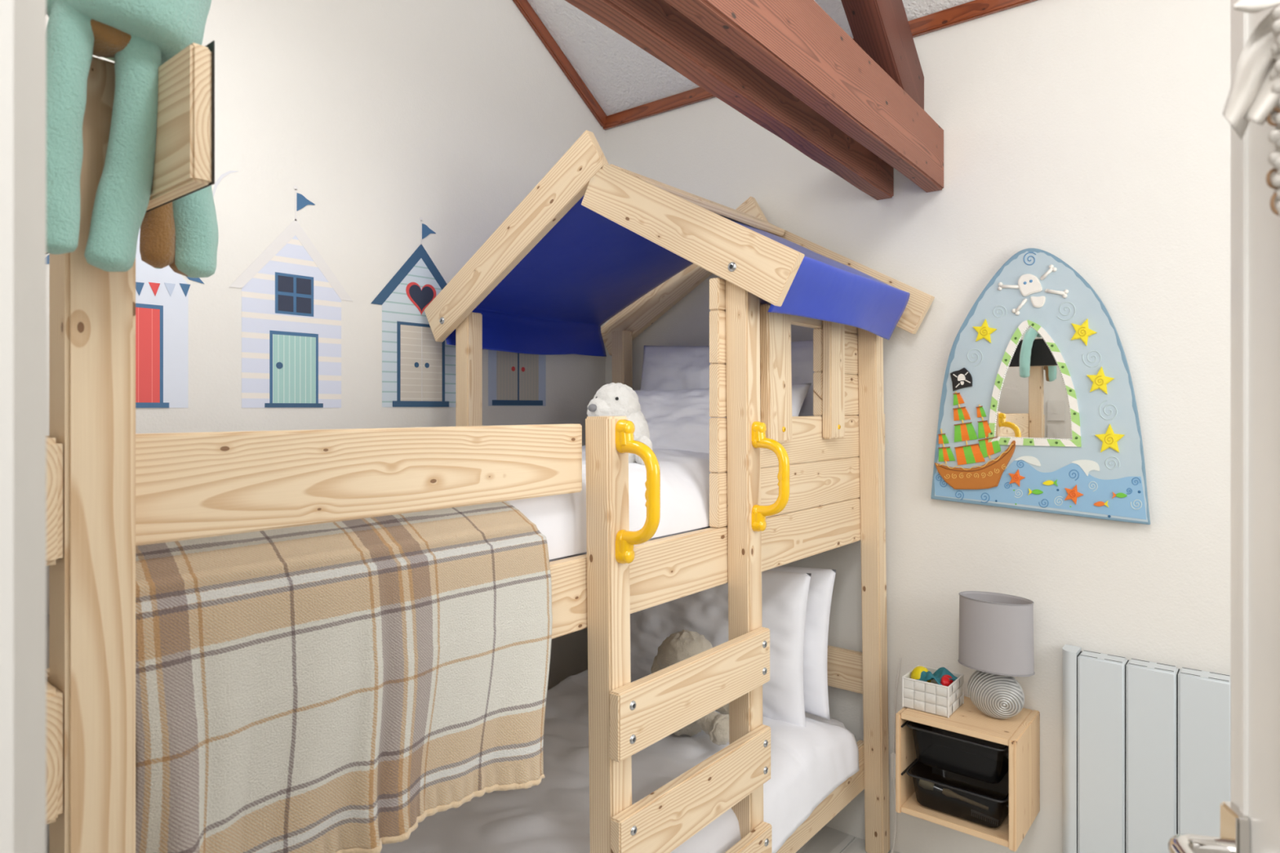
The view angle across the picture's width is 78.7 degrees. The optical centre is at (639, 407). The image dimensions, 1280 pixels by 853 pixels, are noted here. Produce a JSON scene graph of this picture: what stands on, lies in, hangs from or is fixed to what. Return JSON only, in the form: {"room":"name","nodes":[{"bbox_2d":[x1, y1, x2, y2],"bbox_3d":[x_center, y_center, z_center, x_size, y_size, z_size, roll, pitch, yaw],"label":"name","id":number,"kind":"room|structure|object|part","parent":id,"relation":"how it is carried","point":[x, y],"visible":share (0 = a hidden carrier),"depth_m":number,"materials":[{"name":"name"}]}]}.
{"room":"bedroom","nodes":[
{"label":"bedroom","id":0,"kind":"room"},
{"bbox_2d":[46,0,605,852],"bbox_3d":[-1.419,-0.275,1.746,0.100,3.410,4.120,0,0,39],"label":"wall","id":1,"kind":"structure","parent":0,"point":[385,116],"depth_m":2.38,"materials":[{"name":"white paint"}]},
{"bbox_2d":[46,227,204,408],"bbox_3d":[-1.240,-0.259,1.884,0.003,0.517,0.354,0,0,39],"label":"sticker","id":2,"kind":"object","parent":1,"relation":"attached to","point":[162,295],"visible":0.41,"depth_m":1.94,"materials":[{"name":"white paper"}]},
{"bbox_3d":[-1.239,-0.128,1.884,0.001,0.235,0.142,0,0,39],"label":"door panel","id":3,"kind":"part","parent":2,"relation":"part of","materials":[{"name":"red paper"}]},
{"bbox_3d":[-1.240,-0.130,1.885,0.001,0.250,0.158,0,0,39],"label":"door","id":4,"kind":"part","parent":2,"relation":"part of","materials":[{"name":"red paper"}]},
{"bbox_3d":[-1.238,-0.006,1.884,0.001,0.013,0.183,0,0,39],"label":"door sill","id":5,"kind":"part","parent":2,"relation":"part of","materials":[{"name":"blue paper"}]},
{"bbox_2d":[212,170,237,197],"bbox_3d":[-1.096,-0.592,2.063,0.001,0.083,0.068,0,0,39],"label":"sticker","id":6,"kind":"object","parent":1,"relation":"attached to","point":[217,182],"visible":0.93,"depth_m":2.05,"materials":[{"name":"white paper"}]},
{"bbox_2d":[229,185,352,408],"bbox_3d":[-0.977,-0.315,2.208,0.003,0.630,0.358,0,0,39],"label":"sticker","id":7,"kind":"object","parent":1,"relation":"attached to","point":[291,298],"visible":1,"depth_m":2.20,"materials":[{"name":"white paper"}]},
{"bbox_3d":[-1.004,-0.118,2.172,0.001,0.019,0.019,0,0,39],"label":"knob","id":8,"kind":"part","parent":7,"relation":"part of","materials":[{"name":"blue paper"}]},
{"bbox_3d":[-0.993,-0.347,2.187,0.001,0.044,0.044,0,0,39],"label":"pane","id":9,"kind":"part","parent":7,"relation":"part of","materials":[{"name":"black plastic"}]},
{"bbox_3d":[-0.993,-0.293,2.187,0.001,0.044,0.044,0,0,39],"label":"pane","id":10,"kind":"part","parent":7,"relation":"part of","materials":[{"name":"black plastic"}]},
{"bbox_3d":[-0.978,-0.110,2.207,0.001,0.209,0.141,0,0,39],"label":"door","id":11,"kind":"part","parent":7,"relation":"part of","materials":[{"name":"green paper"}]},
{"bbox_3d":[-0.976,-0.007,2.206,0.001,0.012,0.169,0,0,39],"label":"door sill","id":12,"kind":"part","parent":7,"relation":"part of","materials":[{"name":"blue paper"}]},
{"bbox_3d":[-0.977,-0.104,2.207,0.001,0.199,0.125,0,0,39],"label":"door panel","id":13,"kind":"part","parent":7,"relation":"part of","materials":[{"name":"teal plastic"}]},
{"bbox_3d":[-0.960,-0.347,2.228,0.001,0.044,0.044,0,0,39],"label":"pane","id":14,"kind":"part","parent":7,"relation":"part of","materials":[{"name":"black plastic"}]},
{"bbox_3d":[-0.960,-0.293,2.228,0.001,0.044,0.044,0,0,39],"label":"pane","id":15,"kind":"part","parent":7,"relation":"part of","materials":[{"name":"black paper"}]},
{"bbox_2d":[370,217,455,407],"bbox_3d":[-0.711,-0.311,2.535,0.004,0.618,0.366,0,0,39],"label":"sticker","id":16,"kind":"object","parent":1,"relation":"attached to","point":[419,371],"visible":0.98,"depth_m":2.52,"materials":[{"name":"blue paper"}]},
{"bbox_3d":[-0.710,-0.140,2.536,0.001,0.269,0.183,0,0,39],"label":"door","id":17,"kind":"part","parent":16,"relation":"part of","materials":[{"name":"beige paper"}]},
{"bbox_3d":[-0.709,-0.013,2.535,0.001,0.019,0.216,0,0,39],"label":"door sill","id":18,"kind":"part","parent":16,"relation":"part of","materials":[{"name":"blue paper"}]},
{"bbox_3d":[-0.710,-0.355,2.534,0.001,0.085,0.094,0,0,39],"label":"pane","id":19,"kind":"part","parent":16,"relation":"part of","materials":[{"name":"black plastic"}]},
{"bbox_3d":[-0.710,-0.142,2.536,0.001,0.243,0.159,0,0,39],"label":"door panel","id":20,"kind":"part","parent":16,"relation":"part of","materials":[{"name":"beige paper"}]},
{"bbox_2d":[488,349,546,405],"bbox_3d":[-0.447,-0.274,2.860,0.003,0.533,0.354,0,0,39],"label":"sticker","id":21,"kind":"object","parent":1,"relation":"attached to","point":[514,379],"visible":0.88,"depth_m":2.85,"materials":[{"name":"paper"}]},
{"bbox_3d":[-0.447,-0.142,2.860,0.001,0.264,0.204,0,0,39],"label":"door","id":22,"kind":"part","parent":21,"relation":"part of","materials":[{"name":"paper"}]},
{"bbox_3d":[-0.446,-0.018,2.859,0.001,0.019,0.247,0,0,39],"label":"door sill","id":23,"kind":"part","parent":21,"relation":"part of","materials":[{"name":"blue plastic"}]},
{"bbox_2d":[512,0,606,126],"bbox_3d":[-0.484,-1.540,2.803,0.018,0.762,1.104,0,0,39],"label":"trim","id":24,"kind":"structure","parent":1,"relation":"attached to","point":[523,6],"depth_m":3.01,"materials":[{"name":"brown wood"}]},
{"bbox_2d":[527,0,973,115],"bbox_3d":[-0.041,-1.591,0.626,3.652,0.917,4.120,0,0,39],"label":"ceiling","id":25,"kind":"structure","parent":0,"point":[620,74],"depth_m":2.94,"materials":[{"name":"paint"}]},
{"bbox_2d":[840,0,924,109],"bbox_3d":[0.556,-1.243,2.084,0.092,0.944,0.901,0,0,39],"label":"rafter","id":26,"kind":"object","parent":25,"relation":"attached to","point":[881,28],"visible":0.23,"depth_m":2.22,"materials":[{"name":"brown wood"}]},
{"bbox_2d":[795,826,897,852],"bbox_3d":[-0.072,1.415,0.587,3.450,0.030,4.020,0,0,39],"label":"floor","id":27,"kind":"structure","parent":0,"point":[827,840],"depth_m":2.51,"materials":[{"name":"beige wood"}]},
{"bbox_2d":[46,40,934,852],"bbox_3d":[-0.304,0.332,1.942,1.340,2.139,2.193,0,0,39],"label":"bunk bed","id":28,"kind":"object","parent":27,"relation":"on","point":[595,241],"visible":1,"depth_m":1.56,"materials":[{"name":"brown wood"}]},
{"bbox_3d":[-0.999,0.347,1.109,1.069,0.133,0.024,0,0,39],"label":"rail","id":29,"kind":"part","parent":28,"relation":"part of","materials":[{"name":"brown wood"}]},
{"bbox_3d":[-0.999,0.093,1.109,1.069,0.127,0.024,0,0,39],"label":"rail","id":30,"kind":"part","parent":28,"relation":"part of","materials":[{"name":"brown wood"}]},
{"bbox_3d":[-0.579,0.519,0.826,0.060,1.762,0.063,0,0,39],"label":"corner post","id":31,"kind":"part","parent":28,"relation":"part of","materials":[{"name":"brown wood"}]},
{"bbox_2d":[46,0,218,277],"bbox_3d":[-0.518,-0.374,0.826,0.175,0.476,0.248,0,0,14],"label":"stuffed toy","id":32,"kind":"object","parent":28,"relation":"on","point":[139,36],"visible":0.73,"depth_m":0.77,"materials":[{"name":"teal fabric"}]},
{"bbox_3d":[-0.382,0.093,1.138,0.028,0.127,0.840,0,0,39],"label":"guard rail","id":33,"kind":"part","parent":28,"relation":"part of","materials":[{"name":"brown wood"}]},
{"bbox_2d":[46,526,710,668],"bbox_3d":[-0.324,0.330,1.937,0.878,0.099,1.973,0,0,39],"label":"mattress","id":34,"kind":"object","parent":28,"relation":"on","point":[702,528],"visible":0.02,"depth_m":1.49,"materials":[{"name":"white fabric"}]},
{"bbox_2d":[46,445,710,614],"bbox_3d":[-0.407,0.195,1.835,0.883,0.169,1.706,0,0,39],"label":"duvet","id":35,"kind":"object","parent":34,"relation":"on","point":[684,474],"visible":0.1,"depth_m":1.68,"materials":[{"name":"white fabric"}]},
{"bbox_2d":[135,501,552,852],"bbox_3d":[-0.530,0.365,1.240,0.613,0.511,0.643,0,0,39],"label":"blanket","id":36,"kind":"object","parent":35,"relation":"on","point":[342,686],"visible":0.79,"depth_m":1.04,"materials":[{"name":"beige fabric"}]},
{"bbox_2d":[586,382,652,465],"bbox_3d":[-0.047,0.051,1.826,0.152,0.221,0.130,0,0,0],"label":"seal","id":37,"kind":"object","parent":35,"relation":"on","point":[612,399],"visible":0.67,"depth_m":1.78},
{"bbox_2d":[634,382,811,453],"bbox_3d":[0.161,0.075,2.482,0.766,0.297,0.212,0,0,39],"label":"pillow","id":38,"kind":"object","parent":35,"relation":"on","point":[678,419],"visible":0.27,"depth_m":2.44,"materials":[{"name":"white fabric"}]},
{"bbox_2d":[640,339,821,416],"bbox_3d":[0.286,-0.005,2.635,0.808,0.460,0.186,0,0,39],"label":"pillow","id":39,"kind":"object","parent":34,"relation":"on","point":[664,367],"visible":0.23,"depth_m":2.71,"materials":[{"name":"white fabric"}]},
{"bbox_3d":[0.029,0.347,1.644,0.028,0.133,2.101,0,0,39],"label":"rail","id":40,"kind":"part","parent":28,"relation":"part of","materials":[{"name":"brown wood"}]},
{"bbox_3d":[-0.541,0.550,2.470,0.062,1.700,0.061,0,0,39],"label":"corner post","id":41,"kind":"part","parent":28,"relation":"part of","materials":[{"name":"brown wood"}]},
{"bbox_3d":[-0.056,0.708,1.470,0.060,1.385,0.083,0,0,39],"label":"ladder post","id":42,"kind":"part","parent":28,"relation":"part of","materials":[{"name":"brown wood"}]},
{"bbox_3d":[-0.062,0.550,3.060,0.062,1.701,0.089,0,0,39],"label":"corner post","id":43,"kind":"part","parent":28,"relation":"part of","materials":[{"name":"brown wood"}]},
{"bbox_3d":[-0.007,0.155,1.425,0.105,0.267,0.033,0,0,39],"label":"grab handle","id":44,"kind":"part","parent":28,"relation":"part of","materials":[{"name":"yellow plastic"}]},
{"bbox_3d":[0.249,0.547,1.845,0.060,1.706,0.087,0,0,39],"label":"ladder post","id":45,"kind":"part","parent":28,"relation":"part of","materials":[{"name":"brown wood"}]},
{"bbox_3d":[0.297,0.160,1.799,0.105,0.257,0.033,0,0,39],"label":"grab handle","id":46,"kind":"part","parent":28,"relation":"part of","materials":[{"name":"yellow plastic"}]},
{"bbox_2d":[759,303,792,442],"bbox_3d":[0.347,-0.086,1.989,0.028,0.351,0.130,0,0,39],"label":"window shutter","id":47,"kind":"object","parent":28,"relation":"hanging from","point":[775,370],"depth_m":1.96,"materials":[{"name":"brown wood"}]},
{"bbox_3d":[0.039,1.131,1.656,0.028,0.143,2.131,0,0,39],"label":"rail","id":48,"kind":"part","parent":28,"relation":"part of","materials":[{"name":"brown wood"}]},
{"bbox_2d":[804,712,854,736],"bbox_3d":[-0.303,1.072,1.963,0.878,0.174,2.040,0,0,39],"label":"mattress","id":49,"kind":"object","parent":28,"relation":"on","point":[834,722],"visible":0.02,"depth_m":2.47,"materials":[{"name":"white fabric"}]},
{"bbox_2d":[380,669,859,852],"bbox_3d":[-0.303,0.994,1.888,0.948,0.219,1.881,0,0,39],"label":"duvet","id":50,"kind":"object","parent":49,"relation":"on","point":[808,763],"visible":0.32,"depth_m":1.95,"materials":[{"name":"white fabric"}]},
{"bbox_2d":[650,629,728,745],"bbox_3d":[0.167,0.778,2.184,0.287,0.310,0.230,0,0,39],"label":"lamb","id":51,"kind":"object","parent":50,"relation":"on","point":[683,645],"visible":0.31,"depth_m":2.13},
{"bbox_3d":[0.192,0.853,2.120,0.083,0.095,0.151,0,0,-34],"label":"leg","id":52,"kind":"part","parent":51,"relation":"part of","materials":[{"name":"beige fabric"}]},
{"bbox_3d":[0.266,0.851,2.197,0.149,0.091,0.085,0,0,39],"label":"leg","id":53,"kind":"part","parent":51,"relation":"part of","materials":[{"name":"beige fabric"}]},
{"bbox_2d":[630,570,811,727],"bbox_3d":[0.197,0.710,2.462,0.720,0.459,0.191,0,0,39],"label":"pillow","id":54,"kind":"object","parent":50,"relation":"on","point":[784,595],"visible":0.4,"depth_m":2.29,"materials":[{"name":"white fabric"}]},
{"bbox_2d":[767,565,836,720],"bbox_3d":[0.300,0.720,2.589,0.721,0.448,0.157,0,0,36],"label":"pillow","id":55,"kind":"object","parent":50,"relation":"on","point":[822,580],"visible":0.16,"depth_m":2.38,"materials":[{"name":"white fabric"}]},
{"bbox_2d":[822,320,844,439],"bbox_3d":[0.558,-0.086,2.249,0.028,0.348,0.095,0,0,39],"label":"window shutter","id":56,"kind":"object","parent":28,"relation":"hanging from","point":[833,333],"depth_m":2.22,"materials":[{"name":"brown wood"}]},
{"bbox_3d":[0.357,0.849,2.782,1.064,0.127,0.024,0,0,39],"label":"rail","id":57,"kind":"part","parent":28,"relation":"part of","materials":[{"name":"brown wood"}]},
{"bbox_3d":[0.348,0.077,2.770,1.064,0.122,0.026,0,0,39],"label":"rail","id":58,"kind":"part","parent":28,"relation":"part of","materials":[{"name":"brown wood"}]},
{"bbox_3d":[0.730,0.540,2.437,0.060,1.722,0.121,0,0,39],"label":"corner post","id":59,"kind":"part","parent":28,"relation":"part of","materials":[{"name":"brown wood"}]},
{"bbox_2d":[890,657,901,852],"bbox_3d":[0.720,1.089,2.307,0.032,0.619,0.335,0,0,31],"label":"power cord","id":60,"kind":"object","parent":27,"relation":"on","point":[893,753],"visible":0.94,"depth_m":2.44,"materials":[{"name":"white paint"}]},
{"bbox_2d":[890,751,895,780],"bbox_3d":[0.795,1.123,2.446,0.016,0.090,0.016,0,0,-6],"label":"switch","id":61,"kind":"object","parent":60,"relation":"attached to","point":[892,754],"depth_m":2.44,"materials":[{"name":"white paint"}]},
{"bbox_2d":[605,0,1231,852],"bbox_3d":[1.227,0.090,2.186,3.452,2.680,0.100,0,0,39],"label":"wall","id":62,"kind":"structure","parent":0,"point":[1094,135],"depth_m":2.19,"materials":[{"name":"white paint"}]},
{"bbox_2d":[564,0,893,199],"bbox_3d":[0.115,-0.755,1.555,0.058,0.188,2.283,0,0,36],"label":"ceiling beam","id":63,"kind":"structure","parent":62,"relation":"attached to","point":[656,27],"depth_m":1.65,"materials":[{"name":"brown wood"}]},
{"bbox_2d":[664,0,943,192],"bbox_3d":[0.219,-0.755,1.471,0.059,0.190,2.281,0,0,37],"label":"ceiling beam","id":64,"kind":"structure","parent":62,"relation":"attached to","point":[797,44],"depth_m":1.68,"materials":[{"name":"brown wood"}]},
{"bbox_2d":[603,0,1036,129],"bbox_3d":[1.182,-1.176,2.146,3.432,0.050,0.018,0,0,39],"label":"trim","id":65,"kind":"structure","parent":62,"relation":"attached to","point":[975,9],"depth_m":2.40,"materials":[{"name":"brown wood"}]},
{"bbox_2d":[895,695,1039,852],"bbox_3d":[0.923,0.997,2.197,0.314,0.283,0.264,0,0,39],"label":"nightstand","id":66,"kind":"object","parent":62,"relation":"attached to","point":[1021,732],"visible":0.73,"depth_m":2.12,"materials":[{"name":"brown wood"}]},
{"bbox_3d":[0.807,0.999,2.291,0.014,0.279,0.264,0,0,39],"label":"panel","id":67,"kind":"part","parent":66,"relation":"part of","materials":[{"name":"brown wood"}]},
{"bbox_2d":[902,665,964,717],"bbox_3d":[0.842,0.812,2.242,0.133,0.085,0.137,0,0,39],"label":"woven basket","id":68,"kind":"object","parent":66,"relation":"on","point":[931,697],"visible":0.84,"depth_m":2.19,"materials":[{"name":"white wicker"}]},
{"bbox_3d":[0.752,0.813,2.232,0.005,0.082,0.005,0,0,39],"label":"corner post","id":69,"kind":"part","parent":68,"relation":"part of","materials":[{"name":"white wicker"}]},
{"bbox_2d":[911,666,931,682],"bbox_3d":[0.814,0.783,2.259,0.056,0.068,0.060,0,0,39],"label":"ball","id":70,"kind":"object","parent":68,"relation":"in","point":[916,673],"visible":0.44,"depth_m":2.25,"materials":[{"name":"yellow plastic"}]},
{"bbox_2d":[916,666,957,685],"bbox_3d":[0.851,0.774,2.235,0.095,0.046,0.102,0,0,39],"label":"folded cloth","id":71,"kind":"object","parent":68,"relation":"in","point":[940,673],"visible":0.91,"depth_m":2.23,"materials":[{"name":"teal fabric"}]},
{"bbox_2d":[940,675,953,686],"bbox_3d":[0.870,0.782,2.217,0.032,0.044,0.064,0,0,30],"label":"ball","id":72,"kind":"object","parent":68,"relation":"in","point":[945,681],"visible":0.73,"depth_m":2.20,"materials":[{"name":"red plastic"}]},
{"bbox_3d":[0.850,0.813,2.151,0.005,0.082,0.005,0,0,39],"label":"corner post","id":73,"kind":"part","parent":68,"relation":"part of","materials":[{"name":"white paint"}]},
{"bbox_3d":[0.933,0.813,2.253,0.005,0.082,0.005,0,0,39],"label":"corner post","id":74,"kind":"part","parent":68,"relation":"part of","materials":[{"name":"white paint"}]},
{"bbox_3d":[0.922,1.126,2.199,0.282,0.016,0.260,0,0,39],"label":"panel","id":75,"kind":"part","parent":66,"relation":"part of","materials":[{"name":"brown wood"}]},
{"bbox_2d":[906,760,1008,828],"bbox_3d":[0.920,1.067,2.195,0.266,0.091,0.249,0,0,39],"label":"storage bin","id":76,"kind":"object","parent":66,"relation":"in","point":[970,799],"visible":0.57,"depth_m":2.14,"materials":[{"name":"black plastic"}]},
{"bbox_2d":[906,720,1008,783],"bbox_3d":[0.920,0.941,2.195,0.266,0.108,0.249,0,0,39],"label":"storage bin","id":77,"kind":"object","parent":66,"relation":"in","point":[982,760],"visible":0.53,"depth_m":2.11,"materials":[{"name":"black plastic"}]},
{"bbox_3d":[0.922,0.864,2.199,0.282,0.016,0.260,0,0,39],"label":"panel","id":78,"kind":"part","parent":66,"relation":"part of","materials":[{"name":"brown wood"}]},
{"bbox_2d":[958,591,1035,719],"bbox_3d":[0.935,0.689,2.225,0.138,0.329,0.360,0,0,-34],"label":"table lamp","id":79,"kind":"object","parent":66,"relation":"on","point":[996,630],"visible":1,"depth_m":2.11,"materials":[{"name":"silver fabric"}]},
{"bbox_3d":[0.982,0.621,2.155,0.193,0.190,0.128,0,0,39],"label":"lamp shade","id":80,"kind":"part","parent":79,"relation":"part of","materials":[{"name":"grey fabric"}]},
{"bbox_3d":[0.982,0.526,2.155,0.192,0.003,0.123,0,0,39],"label":"shade trim","id":81,"kind":"part","parent":79,"relation":"part of","materials":[{"name":"grey fabric"}]},
{"bbox_3d":[0.982,0.715,2.155,0.196,0.003,0.131,0,0,39],"label":"shade trim","id":82,"kind":"part","parent":79,"relation":"part of","materials":[{"name":"grey fabric"}]},
{"bbox_3d":[1.038,0.997,2.103,0.018,0.283,0.264,0,0,39],"label":"panel","id":83,"kind":"part","parent":66,"relation":"part of","materials":[{"name":"brown wood"}]},
{"bbox_2d":[931,248,1150,524],"bbox_3d":[1.099,-0.073,2.188,0.557,0.750,0.034,0,0,39],"label":"mirror","id":84,"kind":"object","parent":62,"relation":"attached to","point":[1038,411],"visible":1,"depth_m":2.17,"materials":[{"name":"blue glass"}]},
{"bbox_2d":[987,320,1081,446],"bbox_3d":[1.099,-0.070,2.180,0.237,0.352,0.006,0,0,39],"label":"mirror","id":85,"kind":"object","parent":84,"relation":"attached to","point":[1034,366],"depth_m":2.18,"materials":[{"name":"clear glass"}]},
{"bbox_2d":[1062,644,1231,852],"bbox_3d":[1.341,0.976,1.977,0.481,0.648,0.080,0,0,39],"label":"radiator","id":86,"kind":"object","parent":62,"relation":"attached to","point":[1146,745],"visible":0.78,"depth_m":1.99,"materials":[{"name":"metal"}]},
{"bbox_3d":[1.184,0.980,2.101,0.003,0.636,0.054,0,0,39],"label":"plate","id":87,"kind":"part","parent":86,"relation":"part of","materials":[{"name":"white metal"}]},
{"bbox_3d":[1.224,0.979,2.064,0.107,0.642,0.068,0,0,39],"label":"heating panel","id":88,"kind":"part","parent":86,"relation":"part of","materials":[{"name":"metal"}]},
{"bbox_3d":[1.310,0.979,1.995,0.107,0.642,0.068,0,0,39],"label":"heating panel","id":89,"kind":"part","parent":86,"relation":"part of","materials":[{"name":"metal"}]},
{"bbox_3d":[1.395,0.979,1.925,0.107,0.642,0.068,0,0,39],"label":"heating panel","id":90,"kind":"part","parent":86,"relation":"part of","materials":[{"name":"metal"}]},
{"bbox_3d":[-0.318,-0.260,0.284,3.652,3.380,0.160,0,0,39],"label":"wall","id":91,"kind":"structure","parent":0,"visible":0},
{"bbox_2d":[0,0,46,852],"bbox_3d":[-0.360,0.345,0.331,0.076,2.110,0.191,0,0,22],"label":"trim","id":92,"kind":"structure","parent":91,"relation":"attached to","point":[23,23],"depth_m":0.38,"materials":[{"name":"white paint"}]},
{"bbox_2d":[1168,0,1279,852],"bbox_3d":[0.404,0.380,0.271,0.098,2.020,0.792,0,0,12],"label":"door","id":93,"kind":"structure","parent":91,"relation":"in","point":[1250,823],"depth_m":0.62,"materials":[{"name":"white paint"}]},
{"bbox_3d":[0.447,0.364,0.584,0.051,0.022,0.140,0,0,13],"label":"lever handle","id":94,"kind":"part","parent":93,"relation":"part of","materials":[{"name":"silver metal"}]},
{"bbox_3d":[0.487,0.402,0.638,0.011,0.147,0.028,0,0,12],"label":"handle plate","id":95,"kind":"part","parent":93,"relation":"part of","materials":[{"name":"silver metal"}]},
{"bbox_2d":[1222,0,1279,216],"bbox_3d":[0.427,-0.380,0.451,0.067,0.518,0.164,0,0,-17],"label":"ornament","id":96,"kind":"object","parent":93,"relation":"hanging from","point":[1254,95],"depth_m":0.51,"materials":[{"name":"grey"}]}
]}

